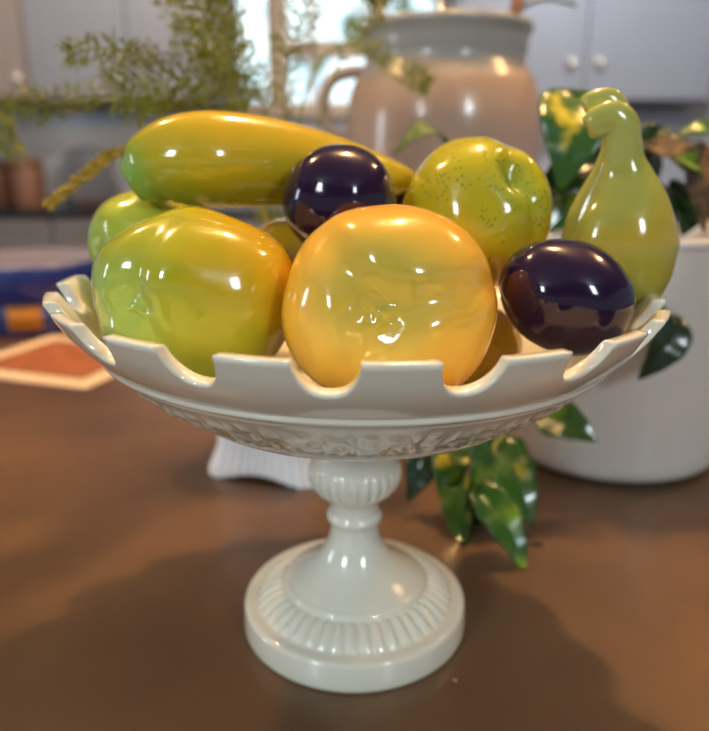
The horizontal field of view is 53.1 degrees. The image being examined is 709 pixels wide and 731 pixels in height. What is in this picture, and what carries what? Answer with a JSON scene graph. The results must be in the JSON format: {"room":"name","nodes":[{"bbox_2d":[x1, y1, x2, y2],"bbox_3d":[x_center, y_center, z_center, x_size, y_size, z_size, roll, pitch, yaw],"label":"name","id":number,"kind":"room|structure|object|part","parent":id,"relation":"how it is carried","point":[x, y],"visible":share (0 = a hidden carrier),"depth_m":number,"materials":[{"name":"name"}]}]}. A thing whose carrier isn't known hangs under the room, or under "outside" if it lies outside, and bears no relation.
{"room":"kitchen","nodes":[
{"label":"kitchen","id":0,"kind":"room"},
{"bbox_2d":[0,99,708,115],"bbox_3d":[0.000,-1.270,4.071,7.000,2.450,0.120,0,16,0],"label":"wall","id":1,"kind":"structure","parent":0,"point":[699,108],"depth_m":3.96,"materials":[{"name":"grey paint"}]},
{"bbox_2d":[0,0,49,104],"bbox_3d":[-1.940,-1.847,3.592,0.620,0.971,0.451,0,16,0],"label":"upper cabinet","id":2,"kind":"object","parent":1,"relation":"attached to","point":[14,62],"visible":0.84,"depth_m":3.49,"materials":[{"name":"beige paint"}]},
{"bbox_3d":[-1.940,-1.796,3.421,0.612,0.959,0.028,0,16,0],"label":"door","id":3,"kind":"part","parent":2,"relation":"part of","materials":[{"name":"beige paint"}]},
{"bbox_3d":[-1.665,-1.415,3.502,0.052,0.052,0.033,0,16,0],"label":"knob","id":4,"kind":"part","parent":2,"relation":"part of","materials":[{"name":"silver metal"}]},
{"bbox_2d":[21,0,241,104],"bbox_3d":[-1.128,-1.856,3.620,1.012,0.971,0.391,0,16,0],"label":"upper cabinet","id":5,"kind":"object","parent":1,"relation":"attached to","point":[45,21],"visible":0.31,"depth_m":3.52,"materials":[{"name":"grey paint"}]},
{"bbox_3d":[-1.381,-1.814,3.478,0.498,0.959,0.028,0,16,0],"label":"door","id":6,"kind":"part","parent":5,"relation":"part of","materials":[{"name":"grey paint"}]},
{"bbox_3d":[-1.056,-1.431,3.559,0.052,0.052,0.033,0,16,0],"label":"knob","id":7,"kind":"part","parent":5,"relation":"part of","materials":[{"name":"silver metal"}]},
{"bbox_3d":[-0.875,-1.814,3.478,0.498,0.959,0.028,0,16,0],"label":"door","id":8,"kind":"part","parent":5,"relation":"part of","materials":[{"name":"grey paint"}]},
{"bbox_2d":[222,0,448,117],"bbox_3d":[-0.093,-1.864,3.848,1.312,0.985,0.190,0,16,0],"label":"window","id":9,"kind":"structure","parent":1,"relation":"in","point":[261,21],"depth_m":3.90,"materials":[{"name":"glass"}]},
{"bbox_3d":[-0.093,-1.398,3.950,1.312,0.034,0.120,0,16,0],"label":"sill","id":10,"kind":"part","parent":9,"relation":"part of","materials":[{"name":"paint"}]},
{"bbox_2d":[0,116,708,202],"bbox_3d":[0.000,-1.167,4.032,7.000,0.475,0.012,0,16,0],"label":"backsplash","id":11,"kind":"structure","parent":1,"relation":"attached to","point":[50,144],"depth_m":3.99,"materials":[{"name":"tile"}]},
{"bbox_2d":[449,0,708,104],"bbox_3d":[1.155,-1.856,3.620,1.299,0.971,0.391,0,16,0],"label":"upper cabinet","id":12,"kind":"object","parent":1,"relation":"attached to","point":[653,52],"visible":0.68,"depth_m":3.54,"materials":[{"name":"grey paint"}]},
{"bbox_3d":[0.831,-1.814,3.478,0.641,0.959,0.028,0,16,0],"label":"door","id":13,"kind":"part","parent":12,"relation":"part of","materials":[{"name":"grey paint"}]},
{"bbox_3d":[1.083,-1.509,3.537,0.052,0.052,0.033,0,16,0],"label":"knob","id":14,"kind":"part","parent":12,"relation":"part of","materials":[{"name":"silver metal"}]},
{"bbox_3d":[1.227,-1.509,3.537,0.052,0.052,0.033,0,16,0],"label":"knob","id":15,"kind":"part","parent":12,"relation":"part of","materials":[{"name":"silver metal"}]},
{"bbox_3d":[1.480,-1.814,3.478,0.641,0.959,0.028,0,16,0],"label":"door","id":16,"kind":"part","parent":12,"relation":"part of","materials":[{"name":"grey paint"}]},
{"bbox_2d":[508,221,708,482],"bbox_3d":[0.236,-0.024,0.650,0.224,0.204,0.224,0,16,0],"label":"planter","id":17,"kind":"object","parent":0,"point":[654,428],"depth_m":0.56,"materials":[{"name":"ceramic"}]},
{"bbox_3d":[0.000,1.492,-0.764,12.000,0.100,10.960,0,16,0],"label":"floor","id":18,"kind":"structure","parent":0,"visible":0},
{"bbox_2d":[0,218,55,249],"bbox_3d":[-1.980,-0.417,3.916,0.931,0.823,0.621,0,16,0],"label":"base cabinet","id":19,"kind":"object","parent":18,"relation":"on","point":[15,233],"visible":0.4,"depth_m":3.56,"materials":[{"name":"grey paint"}]},
{"bbox_2d":[52,218,91,247],"bbox_3d":[-1.054,-0.417,3.916,0.909,0.823,0.621,0,16,0],"label":"base cabinet","id":20,"kind":"object","parent":18,"relation":"on","point":[68,232],"visible":0.06,"depth_m":3.56,"materials":[{"name":"grey paint"}]},
{"bbox_2d":[236,218,277,227],"bbox_3d":[-0.147,-0.417,3.916,0.895,0.823,0.621,0,16,0],"label":"base cabinet","id":21,"kind":"object","parent":18,"relation":"on","point":[252,221],"visible":0.02,"depth_m":3.54,"materials":[{"name":"grey paint"}]},
{"bbox_3d":[-2.875,-0.417,3.916,0.850,0.823,0.621,0,16,0],"label":"base cabinet","id":22,"kind":"object","parent":18,"relation":"on","visible":0},
{"bbox_2d":[0,203,554,217],"bbox_3d":[0.000,-0.835,3.807,6.800,0.035,0.607,0,16,0],"label":"countertop","id":23,"kind":"structure","parent":22,"relation":"on","point":[64,210],"depth_m":3.52,"materials":[{"name":"stone"}]},
{"bbox_2d":[0,160,14,207],"bbox_3d":[-1.898,-0.966,3.744,0.178,0.254,0.178,0,16,0],"label":"canister","id":24,"kind":"object","parent":23,"relation":"on","point":[6,192],"visible":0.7,"depth_m":3.71,"materials":[{"name":"brown ceramic"}]},
{"bbox_3d":[-1.898,-1.064,3.715,0.178,0.050,0.178,0,16,0],"label":"lid","id":25,"kind":"part","parent":24,"relation":"part of","materials":[{"name":"brown wood"}]},
{"bbox_2d":[8,155,46,208],"bbox_3d":[-1.696,-0.957,3.694,0.165,0.265,0.165,0,16,0],"label":"canister","id":26,"kind":"object","parent":23,"relation":"on","point":[28,181],"visible":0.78,"depth_m":3.64,"materials":[{"name":"brown ceramic"}]},
{"bbox_3d":[-1.696,-1.059,3.664,0.165,0.052,0.165,0,16,0],"label":"lid","id":27,"kind":"part","parent":26,"relation":"part of","materials":[{"name":"brown wood"}]},
{"bbox_2d":[57,146,113,202],"bbox_3d":[-1.471,-1.045,3.892,0.310,0.306,0.065,0,16,0],"label":"plate","id":28,"kind":"object","parent":23,"relation":"on","point":[76,158],"visible":0.71,"depth_m":3.90,"materials":[{"name":"grey ceramic"}]},
{"bbox_2d":[81,199,107,207],"bbox_3d":[-1.319,-0.844,3.697,0.180,0.045,0.100,0,16,0],"label":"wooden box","id":29,"kind":"object","parent":23,"relation":"on","point":[85,203],"visible":0.51,"depth_m":3.65,"materials":[{"name":"brown wood"}]},
{"bbox_3d":[-0.150,0.549,0.730,2.600,0.860,1.480,0,16,0],"label":"cabinet","id":30,"kind":"object","parent":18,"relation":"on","visible":0},
{"bbox_2d":[0,334,708,730],"bbox_3d":[-0.150,0.117,0.602,2.700,0.040,1.600,0,16,0],"label":"table","id":31,"kind":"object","parent":30,"relation":"on","point":[128,567],"depth_m":0.45,"materials":[{"name":"brown wood"}]},
{"bbox_2d":[0,247,92,337],"bbox_3d":[-0.521,-0.125,1.160,0.238,0.107,0.238,0,16,0],"label":"book","id":32,"kind":"object","parent":31,"relation":"on","point":[26,274],"visible":0.68,"depth_m":1.06,"materials":[{"name":"blue paper"}]},
{"bbox_3d":[-0.521,-0.175,1.145,0.228,0.003,0.228,0,16,0],"label":"lid","id":33,"kind":"part","parent":32,"relation":"part of","materials":[{"name":"white paper"}]},
{"bbox_2d":[0,335,112,389],"bbox_3d":[-0.387,-0.010,0.956,0.220,0.002,0.198,6,17,18],"label":"coaster","id":34,"kind":"object","parent":31,"relation":"on","point":[55,360],"visible":0.63,"depth_m":0.92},
{"bbox_2d":[0,341,103,376],"bbox_3d":[-0.387,-0.010,0.956,0.160,0.001,0.138,6,17,18],"label":"picture","id":35,"kind":"object","parent":34,"relation":"on","point":[46,358],"depth_m":0.93},
{"bbox_2d":[0,0,438,488],"bbox_3d":[-0.091,-0.114,0.563,0.371,0.426,0.149,-7,18,-22],"label":"potted fern","id":36,"kind":"object","parent":31,"relation":"on","point":[230,458],"visible":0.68,"depth_m":0.52,"materials":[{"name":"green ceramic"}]},
{"bbox_2d":[209,436,311,488],"bbox_3d":[-0.067,0.029,0.626,0.106,0.115,0.106,5,17,15],"label":"pot","id":37,"kind":"object","parent":36,"relation":"on","point":[230,458],"depth_m":0.59,"materials":[{"name":"white ceramic"}]},
{"bbox_2d":[42,275,669,692],"bbox_3d":[0.001,0.052,0.395,0.299,0.203,0.299,-3,17,-10],"label":"compote","id":38,"kind":"object","parent":31,"relation":"on","point":[354,609],"visible":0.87,"depth_m":0.30,"materials":[{"name":"beige ceramic"}]},
{"bbox_2d":[88,190,187,262],"bbox_3d":[-0.112,-0.066,0.388,0.062,0.061,0.059,9,19,27],"label":"apple","id":39,"kind":"object","parent":38,"relation":"on","point":[120,212],"visible":0.21,"depth_m":0.36,"materials":[{"name":"green food"}]},
{"bbox_2d":[91,206,292,376],"bbox_3d":[-0.072,-0.031,0.323,0.092,0.080,0.075,0,16,0],"label":"apple","id":40,"kind":"object","parent":38,"relation":"in","point":[200,283],"visible":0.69,"depth_m":0.29,"materials":[{"name":"green food"}]},
{"bbox_2d":[259,218,302,261],"bbox_3d":[-0.030,-0.048,0.401,0.072,0.069,0.072,0,16,0],"label":"apple","id":41,"kind":"object","parent":38,"relation":"in","point":[279,229],"visible":0.07,"depth_m":0.37,"materials":[{"name":"food"}]},
{"bbox_2d":[119,110,414,207],"bbox_3d":[-0.037,-0.106,0.366,0.160,0.047,0.048,-6,17,-18],"label":"squash","id":42,"kind":"object","parent":41,"relation":"on","point":[200,158],"visible":0.71,"depth_m":0.34,"materials":[{"name":"food"}]},
{"bbox_2d":[282,144,396,242],"bbox_3d":[-0.007,-0.079,0.343,0.055,0.054,0.051,0,16,0],"label":"plum","id":43,"kind":"object","parent":38,"relation":"in","point":[330,180],"visible":0.56,"depth_m":0.32,"materials":[{"name":"ceramic"}]},
{"bbox_3d":[0.000,0.073,0.401,0.078,0.102,0.078,0,16,0],"label":"stem","id":44,"kind":"part","parent":38,"relation":"part of","materials":[{"name":"beige ceramic"}]},
{"bbox_2d":[42,275,669,461],"bbox_3d":[0.001,-0.009,0.377,0.299,0.075,0.299,0,16,0],"label":"bowl","id":45,"kind":"object","parent":38,"relation":"on","point":[392,410],"depth_m":0.26,"materials":[{"name":"beige ceramic"}]},
{"bbox_2d":[281,204,497,387],"bbox_3d":[0.015,-0.025,0.302,0.092,0.085,0.079,0,16,0],"label":"apple","id":46,"kind":"object","parent":38,"relation":"in","point":[384,281],"visible":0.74,"depth_m":0.27,"materials":[{"name":"yellow food"}]},
{"bbox_2d":[460,308,522,385],"bbox_3d":[0.058,-0.011,0.375,0.060,0.046,0.050,0,16,0],"label":"apple","id":47,"kind":"object","parent":38,"relation":"in","point":[506,340],"visible":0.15,"depth_m":0.35,"materials":[{"name":"orange food"}]},
{"bbox_2d":[402,136,552,287],"bbox_3d":[0.062,-0.078,0.369,0.078,0.079,0.075,0,16,0],"label":"apple","id":48,"kind":"object","parent":47,"relation":"on","point":[494,190],"visible":0.58,"depth_m":0.34,"materials":[{"name":"food"}]},
{"bbox_2d":[396,193,405,203],"bbox_3d":[0.025,-0.093,0.417,0.040,0.040,0.036,0,16,0],"label":"plum","id":49,"kind":"object","parent":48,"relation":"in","point":[400,198],"visible":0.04,"depth_m":0.40,"materials":[{"name":"ceramic"}]},
{"bbox_2d":[499,239,635,356],"bbox_3d":[0.095,-0.030,0.317,0.059,0.052,0.052,0,16,0],"label":"plum","id":50,"kind":"object","parent":38,"relation":"on","point":[573,295],"visible":0.91,"depth_m":0.30,"materials":[{"name":"food"}]},
{"bbox_2d":[561,87,679,306],"bbox_3d":[0.134,-0.079,0.354,0.054,0.113,0.042,0,16,0],"label":"gourd","id":51,"kind":"object","parent":38,"relation":"on","point":[622,208],"visible":0.8,"depth_m":0.34,"materials":[{"name":"food"}]},
{"bbox_2d":[317,9,541,172],"bbox_3d":[0.108,-0.207,0.902,0.241,0.411,0.241,15,22,40],"label":"jug","id":52,"kind":"object","parent":31,"relation":"on","point":[487,87],"visible":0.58,"depth_m":0.77,"materials":[{"name":"ceramic"}]},
{"bbox_3d":[-0.012,-0.315,0.871,0.068,0.100,0.022,0,16,0],"label":"handle","id":53,"kind":"part","parent":52,"relation":"part of","materials":[{"name":"ceramic"}]},
{"bbox_2d":[365,0,389,16],"bbox_3d":[0.034,-0.272,0.862,0.097,0.500,0.012,0,16,0],"label":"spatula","id":54,"kind":"object","parent":52,"relation":"in","point":[377,9],"visible":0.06,"depth_m":0.82,"materials":[{"name":"beige wood"}]},
{"bbox_3d":[0.052,-0.226,0.876,0.060,0.404,0.012,0,16,0],"label":"handle","id":55,"kind":"part","parent":54,"relation":"part of","materials":[{"name":"beige wood"}]},
{"bbox_2d":[429,0,448,9],"bbox_3d":[0.101,-0.308,0.898,0.065,0.549,0.067,5,17,17],"label":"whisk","id":56,"kind":"object","parent":52,"relation":"in","point":[439,5],"visible":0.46,"depth_m":0.85,"materials":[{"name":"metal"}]},
{"bbox_3d":[0.111,-0.236,0.899,0.012,0.409,0.045,-8,18,-26],"label":"handle","id":57,"kind":"part","parent":56,"relation":"part of","materials":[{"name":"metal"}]},
{"bbox_2d":[509,0,523,14],"bbox_3d":[0.175,-0.264,0.866,0.086,0.482,0.017,2,17,7],"label":"wooden spoon","id":58,"kind":"object","parent":52,"relation":"in","point":[516,6],"visible":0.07,"depth_m":0.82,"materials":[{"name":"brown wood"}]},
{"bbox_2d":[522,0,576,9],"bbox_3d":[0.182,-0.247,0.923,0.176,0.419,0.014,1,17,4],"label":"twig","id":59,"kind":"object","parent":52,"relation":"in","point":[531,2],"visible":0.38,"depth_m":0.86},
{"bbox_2d":[527,542,542,544],"bbox_3d":[0.120,0.125,0.499,0.024,0.003,0.004,1,17,5],"label":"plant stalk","id":60,"kind":"object","parent":31,"relation":"on","point":[528,543],"visible":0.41,"depth_m":0.50,"materials":[{"name":"brown plant"}]},
{"bbox_2d":[393,88,708,567],"bbox_3d":[0.182,-0.065,0.597,0.357,0.312,0.224,-12,20,-34],"label":"pothos","id":61,"kind":"object","parent":31,"relation":"on","point":[647,421],"visible":0.59,"depth_m":0.54,"materials":[{"name":"plant"}]}
]}

